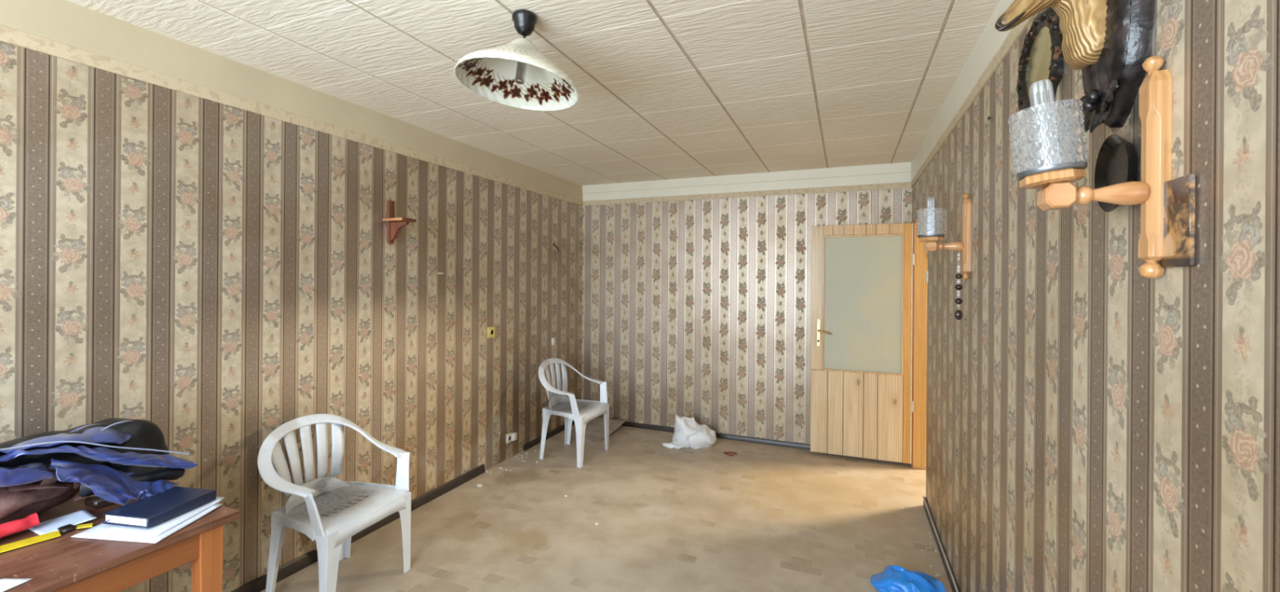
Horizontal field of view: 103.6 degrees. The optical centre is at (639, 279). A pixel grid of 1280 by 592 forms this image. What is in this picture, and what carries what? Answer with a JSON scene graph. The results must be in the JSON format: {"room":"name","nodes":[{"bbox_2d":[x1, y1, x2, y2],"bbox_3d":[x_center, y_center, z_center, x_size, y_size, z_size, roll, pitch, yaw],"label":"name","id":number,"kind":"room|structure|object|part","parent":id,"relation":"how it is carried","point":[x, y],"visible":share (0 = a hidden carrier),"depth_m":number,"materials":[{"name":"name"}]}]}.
{"room":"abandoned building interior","nodes":[
{"label":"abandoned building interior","id":0,"kind":"room"},
{"bbox_2d":[0,40,582,591],"bbox_3d":[-1.740,0.199,2.759,0.100,2.593,5.890,0,0,22],"label":"wall","id":1,"kind":"structure","parent":0,"point":[220,277],"depth_m":2.38,"materials":[{"name":"paper"}]},
{"bbox_2d":[0,0,582,200],"bbox_3d":[-1.683,-0.918,2.738,0.008,0.158,5.690,0,0,22],"label":"trim","id":2,"kind":"structure","parent":1,"relation":"attached to","point":[65,22],"depth_m":2.28,"materials":[{"name":"beige paint"}]},
{"bbox_2d":[0,24,582,205],"bbox_3d":[-1.684,-0.813,2.739,0.006,0.052,5.690,0,0,22],"label":"trim","id":3,"kind":"structure","parent":1,"relation":"attached to","point":[8,35],"depth_m":2.25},
{"bbox_2d":[230,463,484,591],"bbox_3d":[-1.992,1.463,2.010,0.018,0.062,4.120,0,0,22],"label":"baseboard","id":4,"kind":"structure","parent":1,"relation":"attached to","point":[295,565],"depth_m":2.94,"materials":[{"name":"black plastic"}]},
{"bbox_2d":[382,200,416,244],"bbox_3d":[-1.467,-0.346,3.068,0.165,0.269,0.106,0,0,22],"label":"shelf","id":5,"kind":"object","parent":1,"relation":"attached to","point":[394,225],"visible":1,"depth_m":3.08,"materials":[{"name":"brown wood"}]},
{"bbox_2d":[487,326,494,337],"bbox_3d":[-1.176,0.421,3.987,0.018,0.086,0.086,0,0,22],"label":"wall socket","id":6,"kind":"object","parent":1,"relation":"attached to","point":[491,330],"visible":1,"depth_m":3.98,"materials":[{"name":"beige plastic"}]},
{"bbox_2d":[489,328,494,335],"bbox_3d":[-1.171,0.421,3.985,0.009,0.048,0.048,0,0,22],"label":"outlet","id":7,"kind":"object","parent":6,"relation":"attached to","point":[491,331],"depth_m":3.99,"materials":[{"name":"beige plastic"}]},
{"bbox_2d":[506,431,516,443],"bbox_3d":[-1.076,1.329,4.224,0.035,0.078,0.105,0,0,22],"label":"wall socket","id":8,"kind":"object","parent":1,"relation":"attached to","point":[510,437],"visible":1,"depth_m":4.22,"materials":[{"name":"white plastic"}]},
{"bbox_3d":[-1.095,1.328,4.207,0.012,0.078,0.060,0,0,22],"label":"plate","id":9,"kind":"part","parent":8,"relation":"part of","materials":[{"name":"white plastic"}]},
{"bbox_2d":[523,420,574,450],"bbox_3d":[-0.814,1.477,4.888,0.018,0.050,1.040,0,0,22],"label":"baseboard","id":10,"kind":"structure","parent":1,"relation":"attached to","point":[562,428],"depth_m":4.73,"materials":[{"name":"black plastic"}]},
{"bbox_2d":[551,337,555,345],"bbox_3d":[-0.827,0.600,4.839,0.020,0.075,0.055,0,0,22],"label":"light switch","id":11,"kind":"object","parent":1,"relation":"attached to","point":[553,338],"visible":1,"depth_m":4.82,"materials":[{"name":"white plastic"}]},
{"bbox_2d":[66,0,999,185],"bbox_3d":[1.622,-1.029,2.500,6.504,0.110,7.950,0,0,22],"label":"ceiling","id":12,"kind":"structure","parent":0,"point":[667,89],"depth_m":2.32,"materials":[{"name":"tile"}]},
{"bbox_2d":[453,9,578,111],"bbox_3d":[-0.453,-0.838,1.879,0.461,0.300,0.459,0,0,22],"label":"pendant lamp","id":13,"kind":"object","parent":12,"relation":"hanging from","point":[515,73],"visible":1,"depth_m":1.95,"materials":[{"name":"white glass"}]},
{"bbox_2d":[515,61,527,84],"bbox_3d":[-0.442,-0.802,1.884,0.036,0.138,0.036,6,-3,22],"label":"socket","id":14,"kind":"object","parent":13,"relation":"attached to","point":[521,69],"depth_m":1.87,"materials":[{"name":"white plastic"}]},
{"bbox_2d":[260,424,952,591],"bbox_3d":[1.604,1.569,2.500,6.504,0.100,7.950,0,0,22],"label":"floor","id":15,"kind":"structure","parent":0,"point":[761,517],"depth_m":3.05,"materials":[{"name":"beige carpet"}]},
{"bbox_2d":[0,491,241,591],"bbox_3d":[-1.874,1.120,1.236,0.780,0.750,1.175,0,0,22],"label":"wooden table","id":16,"kind":"object","parent":15,"relation":"on","point":[64,562],"visible":0.52,"depth_m":1.42,"materials":[{"name":"orange wood"}]},
{"bbox_2d":[0,577,32,591],"bbox_3d":[-1.563,0.745,1.210,0.120,0.001,0.120,0,0,22],"label":"paper sheet","id":17,"kind":"object","parent":16,"relation":"on","point":[6,584],"visible":1,"depth_m":1.24,"materials":[{"name":"white paper"}]},
{"bbox_2d":[0,512,39,537],"bbox_3d":[-1.819,0.717,1.397,0.080,0.053,0.214,0,0,22],"label":"glove","id":18,"kind":"object","parent":16,"relation":"on","point":[10,527],"visible":1,"depth_m":1.45,"materials":[{"name":"fabric"}]},
{"bbox_2d":[0,522,93,552],"bbox_3d":[-1.745,0.739,1.398,0.061,0.013,0.311,0,0,31],"label":"measuring tape","id":19,"kind":"object","parent":16,"relation":"on","point":[68,527],"visible":1,"depth_m":1.44,"materials":[{"name":"yellow metal"}]},
{"bbox_3d":[-1.760,0.740,1.369,0.049,0.003,0.245,0,0,33],"label":"blade","id":20,"kind":"part","parent":19,"relation":"part of","materials":[{"name":"yellow metal"}]},
{"bbox_3d":[-1.671,0.741,1.511,0.054,0.003,0.024,0,0,-21],"label":"blade","id":21,"kind":"part","parent":19,"relation":"part of","materials":[{"name":"yellow metal"}]},
{"bbox_2d":[28,508,96,534],"bbox_3d":[-1.750,0.736,1.524,0.115,0.013,0.134,0,0,37],"label":"paper sheet","id":22,"kind":"object","parent":16,"relation":"on","point":[77,517],"visible":0.92,"depth_m":1.53,"materials":[{"name":"white paper"}]},
{"bbox_2d":[0,472,132,524],"bbox_3d":[-1.889,0.666,1.576,0.255,0.158,0.566,0,0,33],"label":"leather bag","id":23,"kind":"object","parent":16,"relation":"on","point":[18,501],"visible":0.63,"depth_m":1.53,"materials":[{"name":"brown leather"}]},
{"bbox_2d":[0,417,197,505],"bbox_3d":[-1.855,0.593,1.487,0.363,0.240,0.769,0,0,28],"label":"jacket","id":24,"kind":"object","parent":23,"relation":"on","point":[119,460],"visible":1,"depth_m":1.59,"materials":[{"name":"blue fabric"}]},
{"bbox_3d":[-1.819,0.503,1.532,0.196,0.059,0.398,0,0,22],"label":"shoulder panel","id":25,"kind":"part","parent":24,"relation":"part of","materials":[{"name":"blue fabric"}]},
{"bbox_3d":[-1.642,0.623,1.603,0.093,0.183,0.306,0,0,27],"label":"panel","id":26,"kind":"part","parent":24,"relation":"part of","materials":[{"name":"blue fabric"}]},
{"bbox_3d":[-1.749,0.731,1.713,0.069,0.030,0.180,0,0,31],"label":"panel","id":27,"kind":"part","parent":23,"relation":"part of","materials":[{"name":"brown leather"}]},
{"bbox_2d":[71,502,222,542],"bbox_3d":[-1.495,0.743,1.574,0.286,0.004,0.273,0,0,6],"label":"paper sheet","id":28,"kind":"object","parent":16,"relation":"on","point":[92,532],"visible":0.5,"depth_m":1.47,"materials":[{"name":"white paper"}]},
{"bbox_2d":[97,496,224,537],"bbox_3d":[-1.490,0.738,1.588,0.190,0.007,0.276,0,0,0],"label":"paper sheet","id":29,"kind":"object","parent":28,"relation":"on","point":[154,531],"visible":0.43,"depth_m":1.50,"materials":[{"name":"white paper"}]},
{"bbox_2d":[101,485,216,528],"bbox_3d":[-1.515,0.719,1.589,0.166,0.032,0.220,0,0,10],"label":"notebook","id":30,"kind":"object","parent":29,"relation":"on","point":[148,512],"visible":1,"depth_m":1.56,"materials":[{"name":"blue paper"}]},
{"bbox_3d":[-1.358,1.135,1.579,0.053,0.726,0.062,0,0,22],"label":"leg","id":31,"kind":"part","parent":16,"relation":"part of","materials":[{"name":"orange wood"}]},
{"bbox_2d":[257,413,411,591],"bbox_3d":[-1.474,1.095,2.452,0.487,0.806,0.603,0,0,19],"label":"armchair","id":32,"kind":"object","parent":15,"relation":"on","point":[304,508],"visible":1,"depth_m":2.43,"materials":[{"name":"white plastic"}]},
{"bbox_3d":[-1.654,1.296,2.342,0.118,0.402,0.099,0,0,19],"label":"leg","id":33,"kind":"part","parent":32,"relation":"part of","materials":[{"name":"white plastic"}]},
{"bbox_3d":[-1.556,1.115,2.253,0.336,0.075,0.019,0,0,28],"label":"rail","id":34,"kind":"part","parent":32,"relation":"part of","materials":[{"name":"white plastic"}]},
{"bbox_3d":[-1.400,1.007,2.160,0.076,0.193,0.075,0,0,43],"label":"arm post","id":35,"kind":"part","parent":32,"relation":"part of","materials":[{"name":"white plastic"}]},
{"bbox_3d":[-1.609,1.046,2.499,0.083,0.082,0.352,0,0,19],"label":"panel","id":36,"kind":"part","parent":32,"relation":"part of","materials":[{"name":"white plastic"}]},
{"bbox_3d":[-1.352,1.298,2.243,0.089,0.402,0.168,0,0,19],"label":"leg","id":37,"kind":"part","parent":32,"relation":"part of","materials":[{"name":"white plastic"}]},
{"bbox_3d":[-1.512,0.811,2.465,0.403,0.239,0.603,0,0,19],"label":"arm rail","id":38,"kind":"part","parent":32,"relation":"part of","materials":[{"name":"white plastic"}]},
{"bbox_3d":[-1.446,1.128,2.442,0.426,0.103,0.470,0,0,19],"label":"seat","id":39,"kind":"part","parent":32,"relation":"part of","materials":[{"name":"white plastic"}]},
{"bbox_3d":[-1.547,1.296,2.649,0.118,0.402,0.099,0,0,19],"label":"leg","id":40,"kind":"part","parent":32,"relation":"part of","materials":[{"name":"white plastic"}]},
{"bbox_3d":[-1.415,1.116,2.658,0.336,0.075,0.019,0,0,11],"label":"rail","id":41,"kind":"part","parent":32,"relation":"part of","materials":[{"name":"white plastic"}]},
{"bbox_3d":[-1.235,1.008,2.634,0.076,0.193,0.075,0,0,-5],"label":"arm post","id":42,"kind":"part","parent":32,"relation":"part of","materials":[{"name":"white plastic"}]},
{"bbox_3d":[-1.249,1.298,2.538,0.089,0.402,0.168,0,0,19],"label":"leg","id":43,"kind":"part","parent":32,"relation":"part of","materials":[{"name":"white plastic"}]},
{"bbox_2d":[537,357,608,467],"bbox_3d":[-0.577,1.101,4.323,0.487,0.806,0.603,0,0,24],"label":"armchair","id":44,"kind":"object","parent":15,"relation":"on","point":[581,411],"visible":1,"depth_m":4.31,"materials":[{"name":"white plastic"}]},
{"bbox_3d":[-0.765,1.302,4.229,0.118,0.402,0.099,0,0,24],"label":"leg","id":45,"kind":"part","parent":44,"relation":"part of","materials":[{"name":"white plastic"}]},
{"bbox_3d":[-0.676,1.121,4.133,0.336,0.075,0.019,0,0,33],"label":"rail","id":46,"kind":"part","parent":44,"relation":"part of","materials":[{"name":"white plastic"}]},
{"bbox_3d":[-0.707,1.052,4.382,0.083,0.082,0.352,0,0,24],"label":"panel","id":47,"kind":"part","parent":44,"relation":"part of","materials":[{"name":"white plastic"}]},
{"bbox_3d":[-0.632,1.303,4.526,0.118,0.402,0.099,0,0,24],"label":"leg","id":48,"kind":"part","parent":44,"relation":"part of","materials":[{"name":"white plastic"}]},
{"bbox_3d":[-0.613,0.818,4.340,0.403,0.239,0.603,0,0,24],"label":"arm rail","id":49,"kind":"part","parent":44,"relation":"part of","materials":[{"name":"white plastic"}]},
{"bbox_3d":[-0.528,1.013,4.026,0.075,0.193,0.076,0,0,-42],"label":"arm post","id":50,"kind":"part","parent":44,"relation":"part of","materials":[{"name":"white plastic"}]},
{"bbox_3d":[-0.549,1.135,4.311,0.426,0.103,0.470,0,0,24],"label":"seat","id":51,"kind":"part","parent":44,"relation":"part of","materials":[{"name":"white plastic"}]},
{"bbox_3d":[-0.473,1.304,4.105,0.089,0.402,0.168,0,0,24],"label":"leg","id":52,"kind":"part","parent":44,"relation":"part of","materials":[{"name":"white plastic"}]},
{"bbox_3d":[-0.499,1.122,4.524,0.336,0.075,0.019,0,0,16],"label":"rail","id":53,"kind":"part","parent":44,"relation":"part of","materials":[{"name":"white plastic"}]},
{"bbox_3d":[-0.322,1.014,4.484,0.076,0.193,0.075,0,0,0],"label":"arm post","id":54,"kind":"part","parent":44,"relation":"part of","materials":[{"name":"white plastic"}]},
{"bbox_3d":[-0.345,1.305,4.390,0.089,0.402,0.168,0,0,24],"label":"leg","id":55,"kind":"part","parent":44,"relation":"part of","materials":[{"name":"white plastic"}]},
{"bbox_2d":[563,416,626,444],"bbox_3d":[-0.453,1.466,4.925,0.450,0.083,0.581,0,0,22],"label":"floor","id":56,"kind":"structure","parent":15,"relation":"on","point":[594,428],"depth_m":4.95,"materials":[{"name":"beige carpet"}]},
{"bbox_2d":[662,414,716,448],"bbox_3d":[0.446,1.376,4.596,0.498,0.268,0.278,0,0,0],"label":"plastic bag","id":57,"kind":"object","parent":15,"relation":"on","point":[688,433],"visible":1,"depth_m":4.53,"materials":[{"name":"white plastic"}]},
{"bbox_2d":[485,450,940,577],"bbox_3d":[0.168,1.504,3.207,3.060,0.009,1.433,0,0,22],"label":"crumbs","id":58,"kind":"object","parent":15,"relation":"on","point":[936,575],"visible":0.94,"depth_m":3.91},
{"bbox_2d":[723,451,737,455],"bbox_3d":[0.779,1.508,4.355,0.119,0.009,0.080,0,0,22],"label":"rubber band","id":59,"kind":"object","parent":15,"relation":"on","point":[725,452],"visible":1,"depth_m":4.37,"materials":[{"name":"red rubber"}]},
{"bbox_2d":[870,564,945,591],"bbox_3d":[1.262,1.446,2.382,0.313,0.139,0.249,0,0,22],"label":"plastic bag","id":60,"kind":"object","parent":15,"relation":"on","point":[894,578],"visible":1,"depth_m":2.36,"materials":[{"name":"blue plastic"}]},
{"bbox_2d":[581,187,911,457],"bbox_3d":[0.896,0.218,4.808,3.229,2.593,0.100,0,0,22],"label":"wall","id":61,"kind":"structure","parent":0,"point":[700,308],"depth_m":4.84,"materials":[{"name":"paper"}]},
{"bbox_2d":[621,421,810,449],"bbox_3d":[0.493,1.489,4.906,2.384,0.045,0.018,0,0,22],"label":"baseboard","id":62,"kind":"structure","parent":61,"relation":"attached to","point":[719,435],"depth_m":4.72,"materials":[{"name":"black plastic"}]},
{"bbox_2d":[582,161,911,201],"bbox_3d":[0.824,-0.898,4.771,3.109,0.162,0.030,0,0,22],"label":"trim","id":63,"kind":"structure","parent":61,"relation":"attached to","point":[900,172],"depth_m":4.66,"materials":[{"name":"white paint"}]},
{"bbox_2d":[582,182,911,205],"bbox_3d":[0.828,-0.793,4.782,3.109,0.048,0.006,0,0,22],"label":"trim","id":64,"kind":"structure","parent":61,"relation":"attached to","point":[905,184],"depth_m":4.67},
{"bbox_2d":[911,0,1279,591],"bbox_3d":[1.220,0.220,1.494,0.120,2.593,5.790,0,0,22],"label":"wall","id":65,"kind":"structure","parent":0,"point":[1095,424],"depth_m":1.00,"materials":[{"name":"paper"}]},
{"bbox_2d":[911,218,928,469],"bbox_3d":[2.115,0.523,3.706,0.130,2.000,0.830,0,0,22],"label":"door frame","id":66,"kind":"structure","parent":65,"relation":"in","point":[920,273],"depth_m":4.05,"materials":[{"name":"brown wood"}]},
{"bbox_2d":[810,222,915,463],"bbox_3d":[1.834,0.516,4.184,0.788,1.940,0.100,0,0,21],"label":"door","id":67,"kind":"structure","parent":66,"relation":"attached to","point":[861,308],"depth_m":4.20,"materials":[{"name":"brown wood"}]},
{"bbox_3d":[1.528,0.461,4.313,0.030,0.234,0.006,0,0,21],"label":"handle plate","id":68,"kind":"part","parent":67,"relation":"part of","materials":[{"name":"gold metal"}]},
{"bbox_3d":[1.562,0.449,4.268,0.110,0.036,0.058,0,0,21],"label":"handle lever","id":69,"kind":"part","parent":67,"relation":"part of","materials":[{"name":"brown metal"}]},
{"bbox_3d":[1.852,0.207,4.208,0.601,1.128,0.005,0,0,21],"label":"glass pane","id":70,"kind":"part","parent":67,"relation":"part of","materials":[{"name":"beige glass"}]},
{"bbox_3d":[1.915,-0.016,3.362,0.012,0.075,0.040,0,0,22],"label":"strike plate","id":71,"kind":"part","parent":66,"relation":"part of","materials":[{"name":"metal"}]},
{"bbox_2d":[923,497,960,591],"bbox_3d":[1.000,1.485,1.157,0.016,0.060,4.807,0,0,22],"label":"baseboard","id":72,"kind":"structure","parent":65,"relation":"attached to","point":[951,582],"depth_m":2.76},
{"bbox_2d":[922,495,958,591],"bbox_3d":[0.992,1.451,1.158,0.008,0.015,4.802,0,0,22],"label":"cable","id":73,"kind":"object","parent":72,"relation":"on","point":[932,522],"visible":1,"depth_m":2.72,"materials":[{"name":"black plastic"}]},
{"bbox_2d":[916,193,970,279],"bbox_3d":[1.363,-0.190,2.268,0.208,0.384,0.116,0,0,22],"label":"wall sconce","id":74,"kind":"object","parent":65,"relation":"attached to","point":[931,220],"visible":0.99,"depth_m":2.24,"materials":[{"name":"brown wood"}]},
{"bbox_3d":[1.321,-0.258,2.286,0.116,0.118,0.116,0,0,22],"label":"lamp shade","id":75,"kind":"part","parent":74,"relation":"part of","materials":[{"name":"clear glass"}]},
{"bbox_3d":[1.385,-0.146,2.259,0.108,0.042,0.042,0,0,22],"label":"arm","id":76,"kind":"part","parent":74,"relation":"part of","materials":[{"name":"brown wood"}]},
{"bbox_2d":[954,248,962,319],"bbox_3d":[1.406,0.022,2.221,0.030,0.316,0.030,0,0,-32],"label":"string","id":77,"kind":"object","parent":74,"relation":"hanging from","point":[958,314],"visible":1,"depth_m":2.21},
{"bbox_2d":[911,0,1014,182],"bbox_3d":[1.186,-0.894,1.565,0.012,0.165,5.690,0,0,22],"label":"trim","id":78,"kind":"structure","parent":65,"relation":"attached to","point":[991,40],"depth_m":2.25,"materials":[{"name":"white paint"}]},
{"bbox_2d":[911,13,1035,187],"bbox_3d":[1.187,-0.789,1.564,0.008,0.045,5.690,0,0,22],"label":"trim","id":79,"kind":"structure","parent":65,"relation":"attached to","point":[1018,30],"depth_m":2.03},
{"bbox_2d":[1016,6,1063,111],"bbox_3d":[1.115,-0.592,1.413,0.024,0.298,0.336,0,0,22],"label":"oval mirror","id":80,"kind":"object","parent":65,"relation":"attached to","point":[1042,58],"visible":0.64,"depth_m":1.40,"materials":[{"name":"black metal"}]},
{"bbox_2d":[1026,26,1051,102],"bbox_3d":[1.121,-0.592,1.410,0.006,0.212,0.224,0,0,22],"label":"mirror glass","id":81,"kind":"object","parent":80,"relation":"attached to","point":[1038,41],"depth_m":1.42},
{"bbox_2d":[995,0,1155,133],"bbox_3d":[0.859,-0.522,1.042,0.230,0.454,0.234,0,0,22],"label":"trophy","id":82,"kind":"object","parent":65,"relation":"attached to","point":[1110,41],"visible":0.98,"depth_m":0.98,"materials":[{"name":"black wood"}]},
{"bbox_2d":[1008,55,1172,278],"bbox_3d":[0.797,-0.193,0.907,0.224,0.384,0.110,0,0,22],"label":"wall sconce","id":83,"kind":"object","parent":65,"relation":"attached to","point":[1050,151],"visible":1,"depth_m":0.88,"materials":[{"name":"brown wood"}]},
{"bbox_3d":[0.749,-0.257,0.927,0.110,0.112,0.110,-6,-2,22],"label":"lamp shade","id":84,"kind":"part","parent":83,"relation":"part of","materials":[{"name":"clear glass"}]},
{"bbox_3d":[0.827,-0.150,0.895,0.108,0.042,0.042,0,0,22],"label":"arm","id":85,"kind":"part","parent":83,"relation":"part of","materials":[{"name":"brown wood"}]},
{"bbox_2d":[1094,133,1137,212],"bbox_3d":[0.936,-0.207,0.988,0.021,0.151,0.136,0,0,22],"label":"wall plate","id":86,"kind":"object","parent":65,"relation":"attached to","point":[1117,162],"visible":0.68,"depth_m":1.00,"materials":[{"name":"ceramic"}]},
{"bbox_2d":[1159,173,1196,267],"bbox_3d":[0.877,-0.092,0.822,0.010,0.144,0.082,0,0,22],"label":"picture","id":87,"kind":"object","parent":65,"relation":"attached to","point":[1180,193],"visible":1,"depth_m":0.81}
]}

